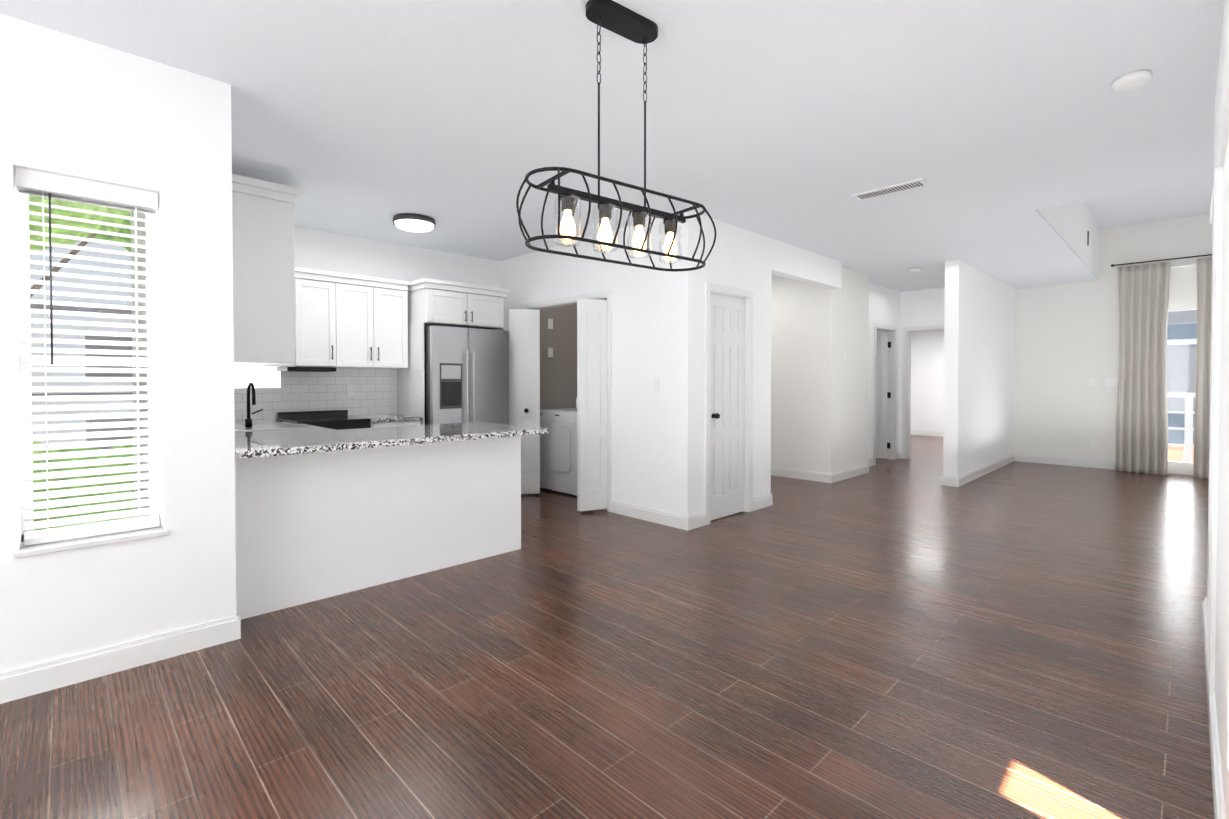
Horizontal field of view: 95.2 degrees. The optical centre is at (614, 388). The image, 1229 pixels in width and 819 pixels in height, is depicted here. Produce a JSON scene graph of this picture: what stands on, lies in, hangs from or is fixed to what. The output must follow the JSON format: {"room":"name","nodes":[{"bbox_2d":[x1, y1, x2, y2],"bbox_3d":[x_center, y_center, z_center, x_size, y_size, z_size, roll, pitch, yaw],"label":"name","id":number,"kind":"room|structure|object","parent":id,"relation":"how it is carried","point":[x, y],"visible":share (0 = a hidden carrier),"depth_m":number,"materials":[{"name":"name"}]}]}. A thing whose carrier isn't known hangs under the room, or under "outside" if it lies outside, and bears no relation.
{"room":"dining room","nodes":[
{"label":"dining room","id":0,"kind":"room"},
{"bbox_2d":[0,14,235,672],"bbox_3d":[-3.075,-0.106,1.662,3.230,2.670,0.240,-1,1,-44],"label":"wall","id":1,"kind":"structure","parent":0,"point":[74,106],"depth_m":2.48,"materials":[{"name":"white paint"}]},
{"bbox_2d":[15,175,159,542],"bbox_3d":[-2.312,-0.123,2.485,0.450,1.520,0.050,-1,1,-44],"label":"window","id":2,"kind":"structure","parent":1,"relation":"in","point":[20,216],"depth_m":2.38,"materials":[{"name":"white"}]},
{"bbox_2d":[16,167,158,545],"bbox_3d":[-2.241,-0.125,2.411,0.438,1.510,0.085,-1,1,-44],"label":"window blinds","id":3,"kind":"object","parent":2,"relation":"attached to","point":[49,185],"visible":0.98,"depth_m":2.40,"materials":[{"name":"white plastic"}]},
{"bbox_2d":[13,524,168,557],"bbox_3d":[-2.239,0.649,2.421,0.480,0.023,0.180,-1,1,-44],"label":"window sill","id":4,"kind":"structure","parent":1,"relation":"attached to","point":[64,545],"depth_m":2.36,"materials":[{"name":"white wood"}]},
{"bbox_2d":[0,430,1225,818],"bbox_3d":[2.037,1.107,6.015,16.600,0.115,6.750,-1,1,-44],"label":"baseboard","id":5,"kind":"structure","parent":1,"relation":"attached to","point":[48,676],"depth_m":2.53,"materials":[{"name":"white wood"}]},
{"bbox_2d":[130,211,149,517],"bbox_3d":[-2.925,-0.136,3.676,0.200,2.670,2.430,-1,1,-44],"label":"window frame","id":6,"kind":"structure","parent":0,"point":[141,260],"depth_m":3.95,"materials":[{"name":"white paint"}]},
{"bbox_2d":[232,182,295,365],"bbox_3d":[-2.556,-0.750,3.831,0.552,1.145,0.450,-1,1,-44],"label":"upper cabinet","id":7,"kind":"object","parent":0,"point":[263,273],"depth_m":3.73,"materials":[{"name":"white wood"}]},
{"bbox_2d":[234,226,499,418],"bbox_3d":[-2.139,-0.171,6.039,4.230,2.670,0.150,-1,1,-44],"label":"wall","id":8,"kind":"structure","parent":0,"point":[329,251],"depth_m":5.72,"materials":[{"name":"white paint"}]},
{"bbox_2d":[234,367,282,390],"bbox_3d":[-3.201,-0.087,4.867,0.570,0.207,0.017,-1,1,-44],"label":"kitchen window","id":9,"kind":"structure","parent":8,"relation":"in","point":[264,378],"depth_m":4.93,"materials":[{"name":"white glass"}]},
{"bbox_2d":[246,271,305,366],"bbox_3d":[-2.961,-0.601,4.877,0.358,0.815,0.347,-1,1,-44],"label":"upper cabinet","id":10,"kind":"object","parent":8,"relation":"attached to","point":[300,276],"depth_m":4.86,"materials":[{"name":"white wood"}]},
{"bbox_2d":[276,367,335,371],"bbox_3d":[-2.767,-0.174,5.044,0.400,0.037,0.355,-1,1,-44],"label":"under-cabinet range hood","id":11,"kind":"object","parent":10,"relation":"attached to","point":[308,369],"visible":0.98,"depth_m":4.95,"materials":[{"name":"black metal"}]},
{"bbox_2d":[234,368,395,419],"bbox_3d":[-2.927,0.035,5.157,1.861,0.459,0.011,-1,1,-44],"label":"tile backsplash","id":12,"kind":"structure","parent":8,"relation":"attached to","point":[374,391],"depth_m":5.34,"materials":[{"name":"white tile"}]},
{"bbox_2d":[346,384,353,395],"bbox_3d":[-2.581,0.015,5.479,0.070,0.115,0.010,-1,1,-44],"label":"outlet","id":13,"kind":"object","parent":12,"relation":"attached to","point":[349,389],"visible":1,"depth_m":5.47,"materials":[{"name":"white plastic"}]},
{"bbox_2d":[306,271,345,367],"bbox_3d":[-2.735,-0.604,5.098,0.386,0.815,0.347,-1,1,-44],"label":"upper cabinet","id":14,"kind":"object","parent":8,"relation":"attached to","point":[343,320],"depth_m":5.01,"materials":[{"name":"white wood"}]},
{"bbox_2d":[342,275,408,368],"bbox_3d":[-2.419,-0.609,5.406,0.728,0.815,0.347,-1,1,-44],"label":"upper cabinet","id":15,"kind":"object","parent":8,"relation":"attached to","point":[376,309],"depth_m":5.32,"materials":[{"name":"white wood"}]},
{"bbox_2d":[235,436,520,618],"bbox_3d":[-1.392,0.765,3.573,1.830,0.873,0.120,-1,1,-44],"label":"wall","id":16,"kind":"structure","parent":0,"point":[311,527],"depth_m":3.38,"materials":[{"name":"white paint"}]},
{"bbox_2d":[540,305,576,487],"bbox_3d":[-0.688,-0.181,6.737,0.780,2.670,0.080,-1,1,-44],"label":"wall","id":17,"kind":"structure","parent":0,"point":[558,380],"depth_m":6.69,"materials":[{"name":"beige paint"}]},
{"bbox_2d":[548,319,552,328],"bbox_3d":[-0.753,-0.764,6.602,0.070,0.120,0.008,-1,1,-44],"label":"electrical outlet plate","id":18,"kind":"object","parent":17,"relation":"attached to","point":[550,326],"depth_m":6.60,"materials":[{"name":"white plastic"}]},
{"bbox_2d":[548,348,552,357],"bbox_3d":[-0.753,-0.424,6.607,0.070,0.120,0.008,-1,1,-44],"label":"electrical outlet plate","id":19,"kind":"object","parent":17,"relation":"attached to","point":[550,350],"depth_m":6.60,"materials":[{"name":"white plastic"}]},
{"bbox_2d":[500,218,676,513],"bbox_3d":[-0.374,-0.167,5.772,0.120,2.670,2.700,-1,1,-44],"label":"wall","id":20,"kind":"structure","parent":0,"point":[644,327],"depth_m":5.12,"materials":[{"name":"white paint"}]},
{"bbox_2d":[508,309,539,493],"bbox_3d":[-1.006,0.141,6.123,0.292,1.995,0.327,-1,1,-44],"label":"bifold door","id":21,"kind":"structure","parent":20,"relation":"in","point":[524,364],"depth_m":6.07,"materials":[{"name":"white wood"}]},
{"bbox_2d":[521,290,611,511],"bbox_3d":[-0.497,0.112,5.893,0.134,2.110,1.460,-1,1,-44],"label":"door frame","id":22,"kind":"structure","parent":20,"relation":"attached to","point":[572,300],"depth_m":5.35,"materials":[{"name":"white wood"}]},
{"bbox_2d":[577,298,606,510],"bbox_3d":[-0.247,0.152,5.362,0.275,1.995,0.245,-1,1,-44],"label":"bifold door","id":23,"kind":"structure","parent":20,"relation":"in","point":[591,404],"depth_m":5.30,"materials":[{"name":"white wood"}]},
{"bbox_2d":[653,377,659,390],"bbox_3d":[0.368,-0.039,4.919,0.014,0.120,0.075,-1,1,-44],"label":"light switch","id":24,"kind":"object","parent":20,"relation":"attached to","point":[656,383],"visible":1,"depth_m":4.92,"materials":[{"name":"white plastic"}]},
{"bbox_2d":[0,435,1214,818],"bbox_3d":[2.219,1.188,6.474,18.100,0.060,7.950,-1,1,-44],"label":"floor","id":25,"kind":"structure","parent":0,"point":[912,637],"depth_m":2.34,"materials":[{"name":"brown wood"}]},
{"bbox_2d":[277,410,370,429],"bbox_3d":[-2.585,0.695,5.007,0.590,0.970,0.680,-1,1,-44],"label":"range","id":26,"kind":"object","parent":25,"relation":"on","point":[337,419],"visible":0.08,"depth_m":4.99,"materials":[{"name":"black metal"}]},
{"bbox_2d":[371,420,420,427],"bbox_3d":[-2.228,0.737,5.412,0.474,0.872,0.634,-1,1,-44],"label":"base cabinet","id":27,"kind":"object","parent":25,"relation":"on","point":[394,424],"visible":0.1,"depth_m":5.16,"materials":[{"name":"white"}]},
{"bbox_2d":[235,414,548,458],"bbox_3d":[-2.030,0.297,4.263,1.888,0.037,2.548,-1,1,-44],"label":"countertop","id":28,"kind":"structure","parent":27,"relation":"on","point":[275,442],"depth_m":3.53,"materials":[{"name":"grey stone"}]},
{"bbox_2d":[245,382,262,426],"bbox_3d":[-2.564,0.114,4.019,0.114,0.324,0.193,-1,1,-44],"label":"kitchen faucet","id":29,"kind":"object","parent":28,"relation":"on","point":[248,420],"visible":1,"depth_m":4.03,"materials":[{"name":"black metal"}]},
{"bbox_2d":[235,422,309,431],"bbox_3d":[-2.595,0.277,4.131,0.460,0.007,0.650,-1,1,-44],"label":"sink basin","id":30,"kind":"object","parent":28,"relation":"in","point":[265,426],"visible":0.75,"depth_m":4.07,"materials":[{"name":"silver metal"}]},
{"bbox_2d":[397,278,509,424],"bbox_3d":[-1.694,0.054,5.899,0.965,2.225,0.672,-1,1,-44],"label":"tall cabinet","id":31,"kind":"object","parent":25,"relation":"on","point":[434,302],"visible":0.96,"depth_m":5.57,"materials":[{"name":"white wood"}]},
{"bbox_2d":[424,325,508,424],"bbox_3d":[-1.642,0.280,5.846,0.856,1.775,0.771,-1,1,-44],"label":"fridge","id":32,"kind":"object","parent":25,"relation":"on","point":[466,374],"visible":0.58,"depth_m":5.54,"materials":[{"name":"grey metal"}]},
{"bbox_2d":[540,398,576,495],"bbox_3d":[-0.399,0.638,6.465,0.724,1.040,0.680,-1,1,-44],"label":"dryer","id":33,"kind":"object","parent":25,"relation":"on","point":[558,456],"visible":0.5,"depth_m":6.20,"materials":[{"name":"white metal"}]},
{"bbox_2d":[0,0,1224,291],"bbox_3d":[2.149,-1.927,6.499,18.100,0.830,7.750,-1,1,-44],"label":"ceiling","id":34,"kind":"structure","parent":0,"point":[996,124],"depth_m":2.98,"materials":[{"name":"white paint"}]},
{"bbox_2d":[392,213,435,231],"bbox_3d":[-1.755,-1.441,4.920,0.360,0.094,0.360,-1,1,-44],"label":"kitchen ceiling light","id":35,"kind":"object","parent":34,"relation":"attached to","point":[411,222],"visible":1,"depth_m":4.81,"materials":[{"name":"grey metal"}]},
{"bbox_2d":[516,0,715,271],"bbox_3d":[0.032,-0.983,2.198,0.928,0.930,0.333,-1,1,-37],"label":"pendant chandelier","id":36,"kind":"object","parent":34,"relation":"hanging from","point":[620,20],"visible":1,"depth_m":2.15,"materials":[{"name":"black metal"}]},
{"bbox_2d":[851,178,929,200],"bbox_3d":[2.034,-1.469,4.149,0.160,0.016,0.500,-1,1,-44],"label":"ceiling vent","id":37,"kind":"object","parent":34,"relation":"in","point":[895,188],"visible":1,"depth_m":4.12,"materials":[{"name":"white metal"}]},
{"bbox_2d":[908,268,920,272],"bbox_3d":[3.800,-1.500,7.106,0.140,0.042,0.140,-1,1,-44],"label":"smoke detector","id":38,"kind":"object","parent":34,"relation":"attached to","point":[912,270],"visible":1,"depth_m":7.07,"materials":[{"name":"white plastic"}]},
{"bbox_2d":[1112,70,1151,91],"bbox_3d":[2.420,-1.434,2.624,0.140,0.042,0.140,-1,1,-44],"label":"smoke detector","id":39,"kind":"object","parent":34,"relation":"attached to","point":[1132,81],"visible":1,"depth_m":2.60,"materials":[{"name":"white plastic"}]},
{"bbox_2d":[676,211,841,515],"bbox_3d":[1.627,-0.166,5.757,2.960,2.670,0.120,-1,1,-44],"label":"wall","id":40,"kind":"structure","parent":0,"point":[739,258],"depth_m":4.85,"materials":[{"name":"white paint"}]},
{"bbox_2d":[710,293,744,520],"bbox_3d":[1.036,0.158,5.122,0.592,2.020,0.097,-1,1,-44],"label":"closet door","id":41,"kind":"structure","parent":40,"relation":"in","point":[727,398],"depth_m":5.14,"materials":[{"name":"white wood"}]},
{"bbox_2d":[705,282,752,524],"bbox_3d":[1.010,0.127,5.148,0.744,2.102,0.134,-1,1,-44],"label":"trim","id":42,"kind":"structure","parent":40,"relation":"attached to","point":[746,295],"depth_m":5.31,"materials":[{"name":"white wood"}]},
{"bbox_2d":[764,236,771,495],"bbox_3d":[0.359,-0.181,6.754,0.140,2.670,3.320,-1,1,-44],"label":"wall","id":43,"kind":"structure","parent":0,"point":[767,241],"depth_m":5.57,"materials":[{"name":"white paint"}]},
{"bbox_2d":[771,267,868,473],"bbox_3d":[1.894,-0.206,8.409,1.130,2.670,3.300,-1,1,-44],"label":"wall block","id":44,"kind":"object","parent":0,"point":[819,404],"visible":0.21,"depth_m":7.15,"materials":[{"name":"white paint"}]},
{"bbox_2d":[842,353,846,359],"bbox_3d":[2.904,-0.401,7.080,0.110,0.085,0.006,-1,1,-44],"label":"light switch","id":45,"kind":"object","parent":44,"relation":"attached to","point":[844,356],"visible":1,"depth_m":7.07,"materials":[{"name":"white plastic"}]},
{"bbox_2d":[868,283,899,458],"bbox_3d":[3.892,-0.206,8.418,1.740,2.670,0.120,-1,1,-44],"label":"wall","id":46,"kind":"structure","parent":0,"point":[884,305],"depth_m":8.37,"materials":[{"name":"white paint"}]},
{"bbox_2d":[876,331,890,458],"bbox_3d":[4.001,0.101,9.008,0.790,2.020,0.042,0,1,18],"label":"hall door","id":47,"kind":"structure","parent":46,"relation":"in","point":[883,344],"depth_m":8.91,"materials":[{"name":"white wood"}]},
{"bbox_2d":[873,323,896,464],"bbox_3d":[4.104,0.075,8.620,0.904,2.102,0.134,-1,1,-44],"label":"door frame","id":48,"kind":"structure","parent":46,"relation":"attached to","point":[892,389],"depth_m":8.86,"materials":[{"name":"white wood"}]},
{"bbox_2d":[899,287,944,450],"bbox_3d":[4.295,-0.220,9.358,0.150,2.670,3.300,-1,1,-44],"label":"wall","id":49,"kind":"structure","parent":0,"point":[925,307],"depth_m":8.82,"materials":[{"name":"white paint"}]},
{"bbox_2d":[902,325,943,458],"bbox_3d":[4.972,0.074,8.681,0.134,2.102,0.904,-1,1,-44],"label":"door frame","id":50,"kind":"structure","parent":49,"relation":"attached to","point":[907,331],"depth_m":8.93,"materials":[{"name":"white wood"}]},
{"bbox_2d":[911,330,943,431],"bbox_3d":[7.779,-0.260,12.066,0.100,2.670,4.500,-1,1,-44],"label":"wall","id":51,"kind":"structure","parent":0,"point":[927,380],"depth_m":12.69,"materials":[{"name":"white paint"}]},
{"bbox_2d":[943,260,1014,476],"bbox_3d":[5.079,-0.195,7.712,3.050,2.670,0.150,-1,1,-44],"label":"wall","id":52,"kind":"structure","parent":0,"point":[979,348],"depth_m":7.16,"materials":[{"name":"white paint"}]},
{"bbox_2d":[1037,201,1099,278],"bbox_3d":[5.585,-1.877,5.811,4.950,0.710,1.560,-1,1,-44],"label":"tray","id":53,"kind":"object","parent":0,"point":[1072,224],"visible":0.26,"depth_m":6.47,"materials":[{"name":"white paint"}]},
{"bbox_2d":[1014,214,1212,460],"bbox_3d":[6.975,-0.566,8.092,0.200,3.400,2.850,-1,1,-44],"label":"wall","id":54,"kind":"structure","parent":0,"point":[1066,342],"depth_m":8.16,"materials":[{"name":"white paint"}]},
{"bbox_2d":[1089,378,1095,385],"bbox_3d":[6.867,-0.095,8.056,0.014,0.120,0.075,-1,1,-44],"label":"light switch","id":55,"kind":"object","parent":54,"relation":"attached to","point":[1092,381],"visible":1,"depth_m":8.06,"materials":[{"name":"white plastic"}]},
{"bbox_2d":[1105,378,1116,385],"bbox_3d":[7.007,-0.093,7.913,0.014,0.120,0.120,-1,1,-44],"label":"light switch","id":56,"kind":"object","parent":54,"relation":"attached to","point":[1110,381],"visible":1,"depth_m":7.91,"materials":[{"name":"white plastic"}]},
{"bbox_2d":[1111,254,1211,266],"bbox_3d":[7.411,-1.716,7.424,0.085,0.030,1.250,-1,1,-44],"label":"curtain rod","id":57,"kind":"object","parent":54,"relation":"attached to","point":[1112,265],"visible":1,"depth_m":7.48,"materials":[{"name":"black metal"}]},
{"bbox_2d":[1115,261,1170,474],"bbox_3d":[7.155,-0.275,7.605,0.138,2.825,0.524,-1,1,-44],"label":"curtain","id":58,"kind":"object","parent":57,"relation":"hanging from","point":[1141,442],"visible":1,"depth_m":7.62,"materials":[{"name":"beige fabric"}]},
{"bbox_2d":[1193,257,1211,477],"bbox_3d":[7.609,-0.268,7.141,0.138,2.825,0.304,-1,1,-44],"label":"curtain","id":59,"kind":"object","parent":57,"relation":"hanging from","point":[1202,399],"visible":0.5,"depth_m":7.21,"materials":[{"name":"beige fabric"}]},
{"bbox_2d":[1167,259,1196,474],"bbox_3d":[7.554,-0.275,7.495,0.214,2.835,0.910,-1,1,-44],"label":"glass door","id":60,"kind":"structure","parent":54,"relation":"attached to","point":[1184,468],"depth_m":7.47,"materials":[{"name":"white"}]},
{"bbox_2d":[1168,266,1196,311],"bbox_3d":[7.516,-1.320,7.442,0.024,0.572,0.740,-1,1,-44],"label":"roller shade","id":61,"kind":"object","parent":54,"relation":"attached to","point":[1183,289],"visible":0.3,"depth_m":7.42,"materials":[{"name":"white fabric"}]},
{"bbox_2d":[1167,392,1194,462],"bbox_3d":[8.020,0.622,8.257,1.500,1.120,4.500,-1,1,-44],"label":"balcony railing","id":62,"kind":"object","parent":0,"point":[1189,444],"depth_m":8.49,"materials":[{"name":"white metal"}]},
{"bbox_2d":[1207,0,1228,818],"bbox_3d":[3.172,-0.484,2.542,13.400,3.400,0.630,-1,1,-44],"label":"wall","id":63,"kind":"structure","parent":0,"point":[1222,653],"depth_m":1.80,"materials":[{"name":"white paint"}]},
{"bbox_2d":[1207,67,1228,717],"bbox_3d":[2.268,0.178,2.118,1.900,2.090,0.014,-1,1,-44],"label":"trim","id":64,"kind":"structure","parent":63,"relation":"attached to","point":[1216,207],"depth_m":2.05,"materials":[{"name":"white wood"}]},
{"label":"outside","id":65,"kind":"structure","parent":0,"visible":0},
{"bbox_2d":[28,195,130,297],"label":"garden plants","id":66,"kind":"object","parent":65,"point":[37,199],"depth_m":4.47,"materials":[{"name":"green plant"}]},
{"bbox_2d":[29,241,131,305],"bbox_3d":[-5.633,-0.862,7.822,15.000,10.000,0.001,-1,1,-44],"label":"building","id":67,"kind":"structure","parent":65,"point":[91,272],"depth_m":6.95,"materials":[{"name":"white"}]},
{"bbox_2d":[30,298,132,448],"bbox_3d":[-6.266,0.631,5.630,9.000,3.080,0.480,-1,1,-44],"label":"building","id":68,"kind":"structure","parent":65,"point":[87,328],"depth_m":5.97,"materials":[{"name":"paint"}]},
{"bbox_2d":[32,448,133,472],"label":"garden plants","id":69,"kind":"object","parent":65,"point":[80,449],"depth_m":4.78,"materials":[{"name":"green plant"}]},
{"bbox_2d":[33,472,133,492],"label":"garden plants","id":70,"kind":"object","parent":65,"point":[115,474],"depth_m":4.60,"materials":[{"name":"green plant"}]},
{"bbox_2d":[33,490,133,511],"label":"garden plants","id":71,"kind":"object","parent":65,"point":[69,497],"depth_m":4.54,"materials":[{"name":"green plant"}]},
{"bbox_2d":[33,508,133,530],"label":"garden plants","id":72,"kind":"object","parent":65,"point":[51,518],"depth_m":4.53,"materials":[{"name":"green plant"}]},
{"bbox_2d":[1167,322,1196,324],"bbox_3d":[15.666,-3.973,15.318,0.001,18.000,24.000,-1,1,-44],"label":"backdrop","id":73,"kind":"structure","parent":65,"point":[1182,323],"depth_m":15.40,"materials":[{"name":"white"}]},
{"bbox_2d":[1167,310,1196,446],"bbox_3d":[13.076,0.784,11.457,4.400,6.600,10.000,-1,1,-44],"label":"neighboring building","id":74,"kind":"structure","parent":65,"point":[1180,372],"depth_m":10.94,"materials":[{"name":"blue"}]}
]}

